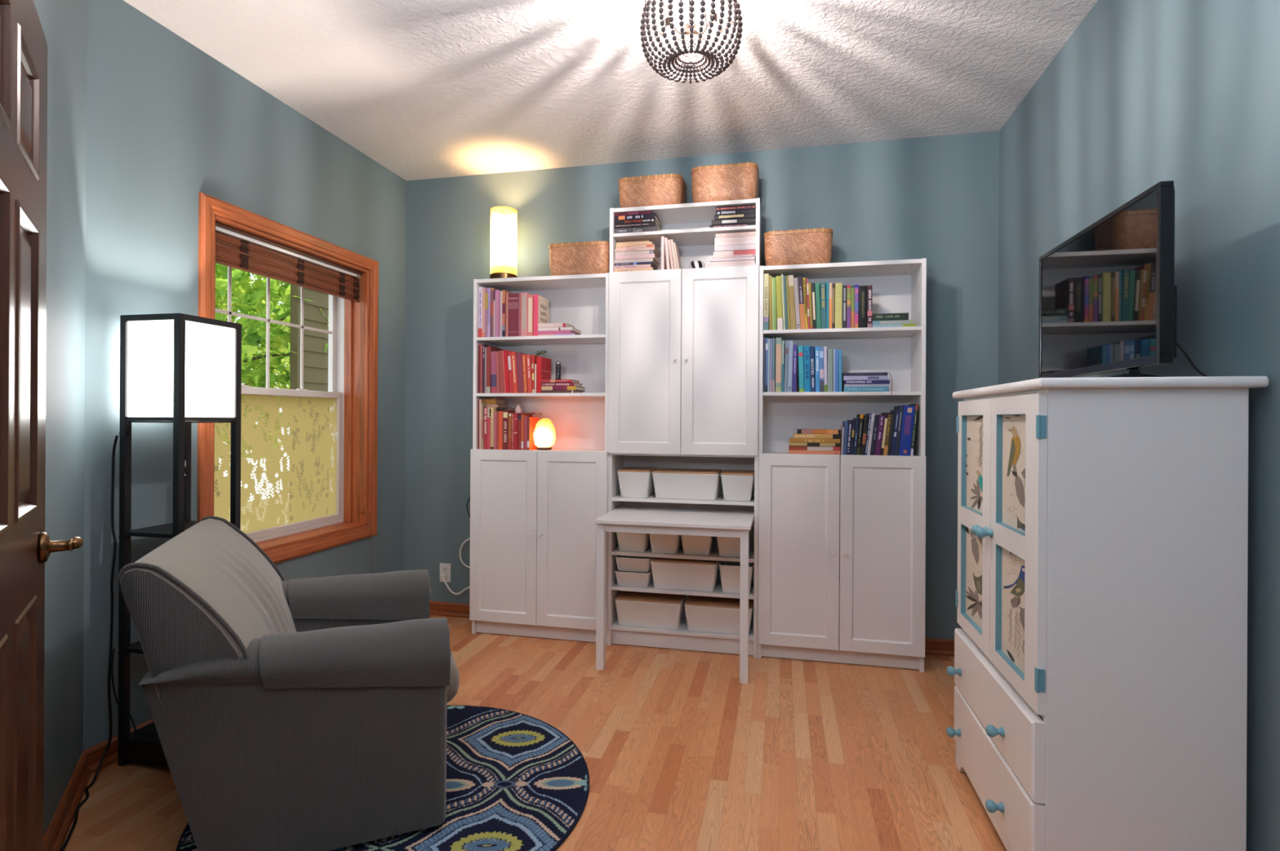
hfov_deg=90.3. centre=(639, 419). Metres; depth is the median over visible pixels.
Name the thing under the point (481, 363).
book
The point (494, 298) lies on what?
book
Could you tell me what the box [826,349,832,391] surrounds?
book
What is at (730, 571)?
storage bin
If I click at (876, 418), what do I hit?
book
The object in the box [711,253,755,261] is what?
book
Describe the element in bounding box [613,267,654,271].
book
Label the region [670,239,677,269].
book
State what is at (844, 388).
book
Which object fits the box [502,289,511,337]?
book
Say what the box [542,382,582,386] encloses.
book
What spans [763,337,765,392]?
book
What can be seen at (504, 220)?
table lamp
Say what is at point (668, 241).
book
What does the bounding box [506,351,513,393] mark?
book
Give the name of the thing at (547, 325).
book
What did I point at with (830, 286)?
book
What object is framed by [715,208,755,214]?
book
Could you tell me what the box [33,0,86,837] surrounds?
wall
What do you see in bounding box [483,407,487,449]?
book
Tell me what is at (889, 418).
book
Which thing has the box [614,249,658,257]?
book
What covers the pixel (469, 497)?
cord
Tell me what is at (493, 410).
book
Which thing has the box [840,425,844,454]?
book
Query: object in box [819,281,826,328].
book
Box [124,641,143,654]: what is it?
shelf
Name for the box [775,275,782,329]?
book
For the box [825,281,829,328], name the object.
book
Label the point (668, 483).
storage bin
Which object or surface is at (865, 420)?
book
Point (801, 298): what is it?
book
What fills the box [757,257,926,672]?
bookcase
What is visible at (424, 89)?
ceiling
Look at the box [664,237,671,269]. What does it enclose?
book
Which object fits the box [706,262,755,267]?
book
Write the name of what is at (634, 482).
storage bin
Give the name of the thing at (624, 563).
storage bin
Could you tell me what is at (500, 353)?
book
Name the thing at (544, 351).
sprig
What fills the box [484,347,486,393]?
book
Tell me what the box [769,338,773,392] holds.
book
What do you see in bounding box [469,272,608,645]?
bookcase
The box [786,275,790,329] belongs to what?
book
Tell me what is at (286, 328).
tree
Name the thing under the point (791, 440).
book
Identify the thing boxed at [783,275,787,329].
book
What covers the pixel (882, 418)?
book
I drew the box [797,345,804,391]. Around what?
book
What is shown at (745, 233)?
book
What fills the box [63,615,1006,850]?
floor
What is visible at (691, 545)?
storage bin
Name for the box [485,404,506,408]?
book
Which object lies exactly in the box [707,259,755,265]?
book
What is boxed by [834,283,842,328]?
book
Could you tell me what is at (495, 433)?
book
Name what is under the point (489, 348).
book
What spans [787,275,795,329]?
book
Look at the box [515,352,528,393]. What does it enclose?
book
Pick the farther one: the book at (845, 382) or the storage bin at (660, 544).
the storage bin at (660, 544)
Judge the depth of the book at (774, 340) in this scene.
3.27 m
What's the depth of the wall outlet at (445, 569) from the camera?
3.95 m
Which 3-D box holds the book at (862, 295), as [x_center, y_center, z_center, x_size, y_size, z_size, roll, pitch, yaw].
[1.132,-0.562,3.259,0.039,0.212,0.161,0,0,13]
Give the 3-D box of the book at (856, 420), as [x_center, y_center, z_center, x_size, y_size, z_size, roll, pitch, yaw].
[1.096,0.089,3.251,0.028,0.189,0.142,0,0,13]
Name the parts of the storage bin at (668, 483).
lid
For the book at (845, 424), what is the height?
0.173 m
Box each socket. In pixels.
[664,17,671,30]
[709,12,717,26]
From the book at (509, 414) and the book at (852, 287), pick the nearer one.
the book at (852, 287)
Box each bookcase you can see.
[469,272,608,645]
[607,198,761,658]
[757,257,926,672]
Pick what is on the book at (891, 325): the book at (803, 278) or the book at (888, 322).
the book at (888, 322)
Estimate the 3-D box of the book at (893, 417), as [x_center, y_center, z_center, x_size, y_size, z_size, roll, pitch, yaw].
[1.263,0.075,3.227,0.040,0.218,0.157,0,0,13]
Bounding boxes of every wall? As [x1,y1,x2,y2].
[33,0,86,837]
[83,0,406,751]
[289,284,328,391]
[404,130,999,639]
[998,0,1279,850]
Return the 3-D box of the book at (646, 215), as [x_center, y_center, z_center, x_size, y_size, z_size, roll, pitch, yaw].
[-0.011,-1.092,3.516,0.225,0.024,0.165,0,0,13]
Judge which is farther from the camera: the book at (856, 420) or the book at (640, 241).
the book at (640, 241)
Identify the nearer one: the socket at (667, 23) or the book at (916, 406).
the socket at (667, 23)
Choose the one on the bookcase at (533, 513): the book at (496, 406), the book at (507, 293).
the book at (507, 293)
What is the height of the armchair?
0.853 m
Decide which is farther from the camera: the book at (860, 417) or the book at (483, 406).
the book at (483, 406)
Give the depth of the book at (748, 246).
3.31 m
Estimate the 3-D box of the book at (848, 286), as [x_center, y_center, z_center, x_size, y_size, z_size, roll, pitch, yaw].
[1.066,-0.565,3.274,0.018,0.217,0.169,0,0,13]
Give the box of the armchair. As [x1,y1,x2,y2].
[116,516,459,850]
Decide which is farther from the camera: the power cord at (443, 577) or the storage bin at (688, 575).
the power cord at (443, 577)
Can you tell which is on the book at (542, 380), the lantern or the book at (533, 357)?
the lantern
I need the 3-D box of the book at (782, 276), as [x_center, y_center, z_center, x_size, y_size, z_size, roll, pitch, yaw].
[0.757,-0.601,3.365,0.023,0.287,0.205,0,0,13]
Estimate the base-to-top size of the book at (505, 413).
0.223 m
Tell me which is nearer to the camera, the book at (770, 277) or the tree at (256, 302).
the book at (770, 277)
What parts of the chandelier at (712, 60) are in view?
arm, stem, arm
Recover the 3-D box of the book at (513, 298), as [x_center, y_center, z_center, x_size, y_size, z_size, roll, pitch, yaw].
[-0.695,-0.587,3.667,0.061,0.244,0.172,0,0,13]
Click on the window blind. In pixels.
(243, 255)
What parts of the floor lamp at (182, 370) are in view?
power cord, post, shade panel, post, rail, frame, post, shade panel, post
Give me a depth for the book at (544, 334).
3.53 m
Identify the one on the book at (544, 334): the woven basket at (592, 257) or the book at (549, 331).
the book at (549, 331)
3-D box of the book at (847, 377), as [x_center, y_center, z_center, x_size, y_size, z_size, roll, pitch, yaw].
[1.145,-0.206,3.253,0.212,0.023,0.156,0,0,13]
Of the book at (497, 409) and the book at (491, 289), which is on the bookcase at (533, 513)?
the book at (491, 289)
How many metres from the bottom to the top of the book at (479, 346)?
0.277 m
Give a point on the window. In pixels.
(301, 449)
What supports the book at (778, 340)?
on the bookcase at (842, 571)
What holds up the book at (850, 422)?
on the bookcase at (842, 571)
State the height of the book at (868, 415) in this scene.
0.212 m
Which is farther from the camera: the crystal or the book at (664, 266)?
the crystal
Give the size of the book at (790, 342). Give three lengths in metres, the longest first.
0.264 x 0.195 x 0.022 m
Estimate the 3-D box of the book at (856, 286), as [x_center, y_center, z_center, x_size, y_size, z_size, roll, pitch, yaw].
[1.101,-0.564,3.261,0.016,0.217,0.163,0,0,13]
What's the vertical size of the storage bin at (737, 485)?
0.145 m
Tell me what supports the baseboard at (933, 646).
attached to the wall at (935, 199)
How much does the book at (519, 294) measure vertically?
0.244 m
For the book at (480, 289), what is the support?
on the bookcase at (533, 513)
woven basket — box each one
[548,240,609,275]
[617,173,687,208]
[690,162,759,203]
[763,227,833,266]
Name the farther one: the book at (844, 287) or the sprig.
the sprig
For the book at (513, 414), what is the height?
0.208 m
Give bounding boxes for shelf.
[124,520,235,538]
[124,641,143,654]
[124,722,168,767]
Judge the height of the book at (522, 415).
0.200 m
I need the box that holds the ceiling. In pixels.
[123,0,1097,181]
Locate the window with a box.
[196,192,378,564]
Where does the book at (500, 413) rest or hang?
on the bookcase at (533, 513)
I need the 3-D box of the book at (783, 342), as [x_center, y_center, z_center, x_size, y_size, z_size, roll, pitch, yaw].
[0.755,-0.271,3.364,0.011,0.264,0.202,0,0,13]
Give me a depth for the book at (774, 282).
3.28 m
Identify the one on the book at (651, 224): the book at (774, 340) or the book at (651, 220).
the book at (651, 220)
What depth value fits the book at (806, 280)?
3.24 m
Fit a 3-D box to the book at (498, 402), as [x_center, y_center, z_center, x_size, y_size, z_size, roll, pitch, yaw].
[-0.848,-0.101,3.714,0.074,0.028,0.130,0,0,13]
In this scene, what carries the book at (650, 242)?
on the book at (640, 246)
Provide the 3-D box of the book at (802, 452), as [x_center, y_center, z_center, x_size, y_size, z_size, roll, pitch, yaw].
[0.902,0.171,3.308,0.252,0.023,0.167,0,0,13]
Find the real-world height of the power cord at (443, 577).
0.367 m
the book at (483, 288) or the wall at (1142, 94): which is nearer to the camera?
the wall at (1142, 94)
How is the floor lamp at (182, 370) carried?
on the floor
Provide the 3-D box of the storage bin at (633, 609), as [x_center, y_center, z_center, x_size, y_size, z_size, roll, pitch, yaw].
[0.063,1.048,3.525,0.366,0.150,0.238,0,0,13]
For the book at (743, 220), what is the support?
on the book at (745, 224)
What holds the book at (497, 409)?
on the book at (505, 413)
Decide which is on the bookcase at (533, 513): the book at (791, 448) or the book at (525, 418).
the book at (525, 418)
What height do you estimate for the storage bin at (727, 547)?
0.132 m
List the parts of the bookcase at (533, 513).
panel, door, shelf, panel, shelf, panel, shelf, door, panel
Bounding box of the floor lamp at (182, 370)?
[60,313,241,850]
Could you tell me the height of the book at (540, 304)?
0.233 m
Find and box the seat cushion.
[446,653,459,703]
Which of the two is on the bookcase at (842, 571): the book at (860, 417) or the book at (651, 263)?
the book at (860, 417)
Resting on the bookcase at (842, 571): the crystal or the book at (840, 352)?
the book at (840, 352)
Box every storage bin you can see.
[614,568,653,587]
[614,591,686,630]
[615,555,652,573]
[616,532,650,552]
[617,466,657,497]
[648,533,682,554]
[650,557,719,591]
[652,468,722,500]
[680,535,714,555]
[684,595,753,635]
[716,530,750,557]
[719,560,754,594]
[720,470,754,501]
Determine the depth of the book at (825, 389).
3.22 m
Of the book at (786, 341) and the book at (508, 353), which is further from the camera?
the book at (508, 353)
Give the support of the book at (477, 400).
on the bookcase at (533, 513)
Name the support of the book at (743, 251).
on the book at (750, 255)
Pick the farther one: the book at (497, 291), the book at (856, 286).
the book at (497, 291)
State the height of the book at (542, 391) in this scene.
0.016 m
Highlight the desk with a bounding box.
[594,506,754,684]
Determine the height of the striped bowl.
0.050 m
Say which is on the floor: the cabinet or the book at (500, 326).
the cabinet
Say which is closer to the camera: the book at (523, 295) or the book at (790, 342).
the book at (790, 342)
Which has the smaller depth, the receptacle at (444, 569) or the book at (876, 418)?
the book at (876, 418)
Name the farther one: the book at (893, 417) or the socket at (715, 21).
the book at (893, 417)
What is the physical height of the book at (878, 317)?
0.033 m
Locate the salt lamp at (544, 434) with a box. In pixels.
[533,418,555,450]
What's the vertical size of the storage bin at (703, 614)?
0.148 m
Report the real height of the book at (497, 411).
0.217 m
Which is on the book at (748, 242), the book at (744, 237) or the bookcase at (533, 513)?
the book at (744, 237)
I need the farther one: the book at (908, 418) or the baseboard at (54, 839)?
the book at (908, 418)
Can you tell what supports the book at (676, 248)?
on the bookcase at (683, 343)
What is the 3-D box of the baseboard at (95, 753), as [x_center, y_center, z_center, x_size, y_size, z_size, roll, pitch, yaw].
[-1.687,1.177,3.097,0.024,0.082,1.896,0,0,13]
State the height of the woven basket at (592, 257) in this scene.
0.192 m
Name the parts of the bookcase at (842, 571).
panel, door, panel, shelf, shelf, panel, shelf, door, panel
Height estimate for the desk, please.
0.736 m
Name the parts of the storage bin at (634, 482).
lid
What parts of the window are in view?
casing, pane, vinyl frame, casing, sash, sash, sill, casing, stop moulding, casing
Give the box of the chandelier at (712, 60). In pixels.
[640,0,742,83]
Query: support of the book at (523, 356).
on the bookcase at (533, 513)
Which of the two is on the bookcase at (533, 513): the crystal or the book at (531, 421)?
the book at (531, 421)
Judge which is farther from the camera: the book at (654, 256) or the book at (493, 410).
the book at (493, 410)
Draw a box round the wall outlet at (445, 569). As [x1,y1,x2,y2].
[440,563,450,582]
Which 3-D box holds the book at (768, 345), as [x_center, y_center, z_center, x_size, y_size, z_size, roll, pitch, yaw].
[0.684,-0.278,3.373,0.010,0.277,0.193,0,0,13]
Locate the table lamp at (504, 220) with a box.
[489,206,517,278]
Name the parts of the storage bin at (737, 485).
lid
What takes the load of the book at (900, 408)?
on the bookcase at (842, 571)
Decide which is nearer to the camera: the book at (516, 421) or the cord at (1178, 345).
the cord at (1178, 345)
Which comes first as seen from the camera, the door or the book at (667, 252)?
the door
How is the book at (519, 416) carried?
on the bookcase at (533, 513)
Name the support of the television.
on the cabinet
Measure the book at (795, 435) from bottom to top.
0.023 m
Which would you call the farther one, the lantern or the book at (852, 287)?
the lantern
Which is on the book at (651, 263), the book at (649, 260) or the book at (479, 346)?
the book at (649, 260)
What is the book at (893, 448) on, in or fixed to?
on the bookcase at (842, 571)
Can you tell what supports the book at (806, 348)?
on the bookcase at (842, 571)
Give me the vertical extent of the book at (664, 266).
0.186 m
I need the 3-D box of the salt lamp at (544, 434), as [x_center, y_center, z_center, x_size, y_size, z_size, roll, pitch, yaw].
[-0.537,0.085,3.588,0.120,0.179,0.114,0,0,-28]
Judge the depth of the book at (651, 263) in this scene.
3.44 m
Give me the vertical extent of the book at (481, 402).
0.285 m
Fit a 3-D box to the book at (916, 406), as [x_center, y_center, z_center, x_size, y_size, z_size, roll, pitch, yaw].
[1.370,0.055,3.223,0.036,0.260,0.197,0,0,13]
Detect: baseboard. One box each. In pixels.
[43,751,91,850]
[83,718,154,774]
[429,600,954,657]
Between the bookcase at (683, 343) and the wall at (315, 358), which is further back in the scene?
the wall at (315, 358)
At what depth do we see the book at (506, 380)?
3.59 m
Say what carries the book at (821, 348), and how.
on the bookcase at (842, 571)
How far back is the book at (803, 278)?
3.24 m
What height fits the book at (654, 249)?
0.015 m
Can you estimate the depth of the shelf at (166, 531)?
2.24 m
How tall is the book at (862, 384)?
0.015 m
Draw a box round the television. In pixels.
[1038,180,1177,378]
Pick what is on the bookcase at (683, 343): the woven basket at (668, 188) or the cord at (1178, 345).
the woven basket at (668, 188)
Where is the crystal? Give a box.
[515,404,521,413]
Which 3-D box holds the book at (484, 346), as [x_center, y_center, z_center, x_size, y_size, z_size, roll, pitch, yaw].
[-0.870,-0.287,3.720,0.013,0.279,0.193,0,0,13]
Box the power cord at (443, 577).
[440,537,470,595]
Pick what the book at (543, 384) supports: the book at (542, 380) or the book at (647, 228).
the book at (542, 380)
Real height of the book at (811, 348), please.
0.233 m
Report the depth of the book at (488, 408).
3.62 m
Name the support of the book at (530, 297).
on the bookcase at (533, 513)
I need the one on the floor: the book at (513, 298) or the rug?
the rug
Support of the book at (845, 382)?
on the book at (862, 384)
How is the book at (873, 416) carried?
on the bookcase at (842, 571)
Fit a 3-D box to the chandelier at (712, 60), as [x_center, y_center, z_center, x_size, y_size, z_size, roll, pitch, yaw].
[0.169,-1.332,2.100,0.336,0.335,0.338,0,0,16]
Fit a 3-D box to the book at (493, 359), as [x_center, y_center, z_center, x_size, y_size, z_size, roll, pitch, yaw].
[-0.813,-0.267,3.693,0.032,0.238,0.167,-1,0,13]
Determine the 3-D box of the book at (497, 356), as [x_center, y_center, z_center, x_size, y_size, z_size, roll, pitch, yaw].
[-0.787,-0.266,3.681,0.027,0.238,0.164,0,0,13]
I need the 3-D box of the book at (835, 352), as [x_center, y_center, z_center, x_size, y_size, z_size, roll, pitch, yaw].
[1.004,-0.245,3.283,0.023,0.215,0.155,0,0,13]
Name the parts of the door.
raised panel, raised panel, raised panel, frame, raised panel, raised panel, raised panel, handle, lever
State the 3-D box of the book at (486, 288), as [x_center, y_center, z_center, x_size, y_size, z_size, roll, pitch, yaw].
[-0.853,-0.607,3.718,0.019,0.283,0.206,0,0,13]
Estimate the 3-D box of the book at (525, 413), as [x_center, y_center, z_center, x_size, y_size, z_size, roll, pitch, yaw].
[-0.613,-0.031,3.677,0.060,0.010,0.130,0,0,13]
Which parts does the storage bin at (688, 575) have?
lid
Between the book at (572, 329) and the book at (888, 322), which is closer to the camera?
the book at (888, 322)
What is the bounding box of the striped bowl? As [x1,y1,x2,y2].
[688,260,704,268]
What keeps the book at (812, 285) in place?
on the bookcase at (842, 571)
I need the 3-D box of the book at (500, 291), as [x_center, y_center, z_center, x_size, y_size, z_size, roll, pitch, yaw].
[-0.774,-0.597,3.696,0.006,0.263,0.187,0,0,13]
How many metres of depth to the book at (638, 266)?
3.44 m
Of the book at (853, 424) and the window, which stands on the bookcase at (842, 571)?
the book at (853, 424)
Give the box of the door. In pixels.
[0,0,84,850]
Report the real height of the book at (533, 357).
0.213 m
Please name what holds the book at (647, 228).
on the bookcase at (683, 343)
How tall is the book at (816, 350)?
0.231 m
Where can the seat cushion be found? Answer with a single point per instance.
(451, 690)
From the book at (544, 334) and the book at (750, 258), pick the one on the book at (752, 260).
the book at (750, 258)
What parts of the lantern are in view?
glass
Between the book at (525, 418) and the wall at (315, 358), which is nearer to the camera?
the book at (525, 418)
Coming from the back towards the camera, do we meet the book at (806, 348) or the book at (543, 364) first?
the book at (543, 364)
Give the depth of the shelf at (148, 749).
2.22 m
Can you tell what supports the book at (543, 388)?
on the book at (542, 391)
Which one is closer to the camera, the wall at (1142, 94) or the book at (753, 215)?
the wall at (1142, 94)
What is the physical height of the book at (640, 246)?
0.014 m
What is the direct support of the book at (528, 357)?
on the bookcase at (533, 513)
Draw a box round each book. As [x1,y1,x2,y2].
[477,345,480,393]
[477,400,479,449]
[478,287,482,337]
[479,399,484,449]
[480,344,482,393]
[481,287,484,337]
[481,404,485,449]
[482,344,499,393]
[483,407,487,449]
[484,287,488,337]
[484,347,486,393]
[484,399,505,404]
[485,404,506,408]
[486,346,503,393]
[487,288,490,337]
[487,407,496,449]
[490,288,497,337]
[490,351,497,393]
[490,407,502,449]
[493,289,495,337]
[493,412,497,449]
[494,289,499,337]
[495,351,500,393]
[496,408,515,410]
[497,411,498,449]
[498,290,500,337]
[498,350,504,393]
[498,411,502,449]
[499,290,502,337]
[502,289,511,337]
[502,350,510,393]
[502,410,515,449]
[506,292,510,337]
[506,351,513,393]
[507,293,518,336]
[508,413,511,449]
[511,351,519,393]
[511,413,524,449]
[514,413,524,449]
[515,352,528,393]
[517,414,521,449]
[518,293,520,336]
[520,292,530,336]
[520,414,533,449]
[521,354,528,393]
[524,413,542,414]
[524,417,527,450]
[526,355,532,393]
[527,294,533,336]
[527,417,538,450]
[531,355,538,393]
[533,294,548,336]
[534,364,536,393]
[536,356,551,393]
[537,323,574,328]
[537,327,581,333]
[537,330,579,334]
[537,333,576,336]
[541,379,579,383]
[541,386,585,391]
[541,390,582,393]
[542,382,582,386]
[613,222,657,228]
[613,261,657,270]
[613,264,655,270]
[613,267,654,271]
[614,210,653,216]
[614,213,660,225]
[614,217,661,229]
[614,226,661,233]
[614,247,659,257]
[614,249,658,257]
[614,253,659,264]
[614,257,658,268]
[615,244,659,253]
[616,240,649,244]
[616,241,653,246]
[661,236,666,269]
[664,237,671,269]
[667,239,674,269]
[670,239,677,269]
[673,242,681,269]
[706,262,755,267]
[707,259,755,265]
[709,222,755,227]
[710,256,755,263]
[711,217,755,225]
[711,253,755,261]
[713,249,755,256]
[714,212,755,220]
[714,240,755,246]
[714,244,755,251]
[715,204,755,211]
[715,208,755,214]
[715,231,755,237]
[715,235,755,242]
[763,273,768,330]
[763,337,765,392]
[765,337,768,392]
[767,338,769,392]
[768,275,773,329]
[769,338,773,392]
[772,277,777,329]
[772,338,775,392]
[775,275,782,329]
[775,337,781,392]
[781,274,785,329]
[781,341,784,391]
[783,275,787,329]
[783,340,788,391]
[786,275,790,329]
[786,340,793,391]
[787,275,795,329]
[788,441,840,446]
[788,444,839,450]
[788,449,839,454]
[789,437,840,443]
[791,344,797,391]
[792,433,839,439]
[793,277,800,329]
[796,429,839,434]
[797,275,805,328]
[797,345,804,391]
[802,277,808,328]
[803,345,810,391]
[805,278,809,328]
[808,283,812,328]
[809,346,814,391]
[810,283,816,328]
[813,346,819,391]
[814,282,821,328]
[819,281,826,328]
[819,346,823,391]
[823,346,827,391]
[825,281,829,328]
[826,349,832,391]
[828,283,832,328]
[831,283,835,328]
[832,349,838,391]
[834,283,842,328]
[838,350,842,391]
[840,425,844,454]
[841,285,846,328]
[841,372,887,377]
[841,375,888,382]
[841,380,889,385]
[841,383,888,387]
[841,386,888,391]
[842,421,848,454]
[846,284,850,328]
[846,420,852,454]
[849,420,855,455]
[850,285,854,328]
[853,417,858,455]
[854,284,858,328]
[856,414,863,455]
[857,285,866,328]
[860,415,868,455]
[864,413,871,455]
[866,285,872,327]
[866,413,875,455]
[870,415,879,455]
[871,312,908,320]
[871,320,911,324]
[871,324,915,327]
[874,414,884,455]
[880,413,888,455]
[883,414,892,455]
[887,412,896,455]
[890,409,899,455]
[893,405,903,455]
[897,404,915,456]
[907,404,918,456]
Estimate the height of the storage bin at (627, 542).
0.132 m
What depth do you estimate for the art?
3.64 m
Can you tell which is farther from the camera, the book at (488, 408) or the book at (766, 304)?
the book at (488, 408)
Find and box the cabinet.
[946,376,1269,850]
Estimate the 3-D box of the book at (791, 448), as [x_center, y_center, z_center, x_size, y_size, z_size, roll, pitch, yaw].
[0.902,0.149,3.304,0.252,0.021,0.147,0,0,13]
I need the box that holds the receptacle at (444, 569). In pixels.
[442,567,447,578]
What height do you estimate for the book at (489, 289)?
0.282 m
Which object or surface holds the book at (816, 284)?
on the bookcase at (842, 571)
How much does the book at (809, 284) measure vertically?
0.236 m
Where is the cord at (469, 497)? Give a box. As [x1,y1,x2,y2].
[466,497,470,517]
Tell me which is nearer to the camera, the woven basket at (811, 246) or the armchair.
the armchair
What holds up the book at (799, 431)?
on the book at (795, 435)
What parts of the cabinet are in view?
knob, knob, door, fabric panel, fabric panel, knob, knob, knob, knob, drawer, drawer, fabric panel, fabric panel, door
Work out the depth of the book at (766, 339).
3.28 m
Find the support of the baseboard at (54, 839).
attached to the wall at (63, 22)
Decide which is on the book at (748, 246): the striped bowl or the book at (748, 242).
the book at (748, 242)
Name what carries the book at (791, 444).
on the book at (791, 448)
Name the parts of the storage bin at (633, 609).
lid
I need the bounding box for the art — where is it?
[540,303,546,323]
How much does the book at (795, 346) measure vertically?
0.243 m
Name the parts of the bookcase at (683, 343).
panel, door, shelf, shelf, shelf, shelf, shelf, panel, shelf, door, panel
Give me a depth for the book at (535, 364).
3.55 m
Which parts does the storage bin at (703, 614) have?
lid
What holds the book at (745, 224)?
on the bookcase at (683, 343)
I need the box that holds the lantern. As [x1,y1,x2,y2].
[555,361,561,379]
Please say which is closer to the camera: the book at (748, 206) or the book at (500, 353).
the book at (748, 206)
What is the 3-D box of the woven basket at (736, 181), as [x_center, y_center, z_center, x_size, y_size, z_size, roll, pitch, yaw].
[0.461,-1.236,3.438,0.356,0.190,0.252,0,0,13]
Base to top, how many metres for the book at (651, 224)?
0.018 m
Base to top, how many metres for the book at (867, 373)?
0.015 m
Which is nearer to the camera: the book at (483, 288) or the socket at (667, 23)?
the socket at (667, 23)
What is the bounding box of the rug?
[175,705,589,850]
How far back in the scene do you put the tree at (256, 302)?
6.95 m
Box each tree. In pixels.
[215,262,328,389]
[217,263,290,389]
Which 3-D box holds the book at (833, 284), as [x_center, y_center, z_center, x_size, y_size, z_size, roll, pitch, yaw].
[0.993,-0.570,3.284,0.011,0.228,0.157,0,0,13]
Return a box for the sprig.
[535,350,546,355]
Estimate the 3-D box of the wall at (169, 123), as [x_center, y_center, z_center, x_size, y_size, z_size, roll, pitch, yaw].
[-1.813,-0.146,3.124,0.250,2.728,1.900,0,0,13]
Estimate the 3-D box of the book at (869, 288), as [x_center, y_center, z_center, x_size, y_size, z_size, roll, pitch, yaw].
[1.162,-0.561,3.244,0.022,0.211,0.155,0,0,13]
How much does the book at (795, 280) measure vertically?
0.266 m
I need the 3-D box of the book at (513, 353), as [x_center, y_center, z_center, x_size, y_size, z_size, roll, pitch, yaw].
[-0.691,-0.263,3.659,0.046,0.234,0.159,0,0,13]
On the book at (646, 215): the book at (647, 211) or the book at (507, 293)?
the book at (647, 211)
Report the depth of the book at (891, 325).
3.15 m
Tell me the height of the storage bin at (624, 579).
0.082 m
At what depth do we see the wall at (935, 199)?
3.52 m
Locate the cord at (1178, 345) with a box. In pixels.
[1176,342,1207,376]
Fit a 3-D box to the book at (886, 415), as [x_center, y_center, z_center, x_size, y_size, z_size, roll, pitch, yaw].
[1.228,0.075,3.227,0.036,0.217,0.148,0,0,13]
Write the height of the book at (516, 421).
0.207 m
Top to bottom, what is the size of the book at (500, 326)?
0.261 m

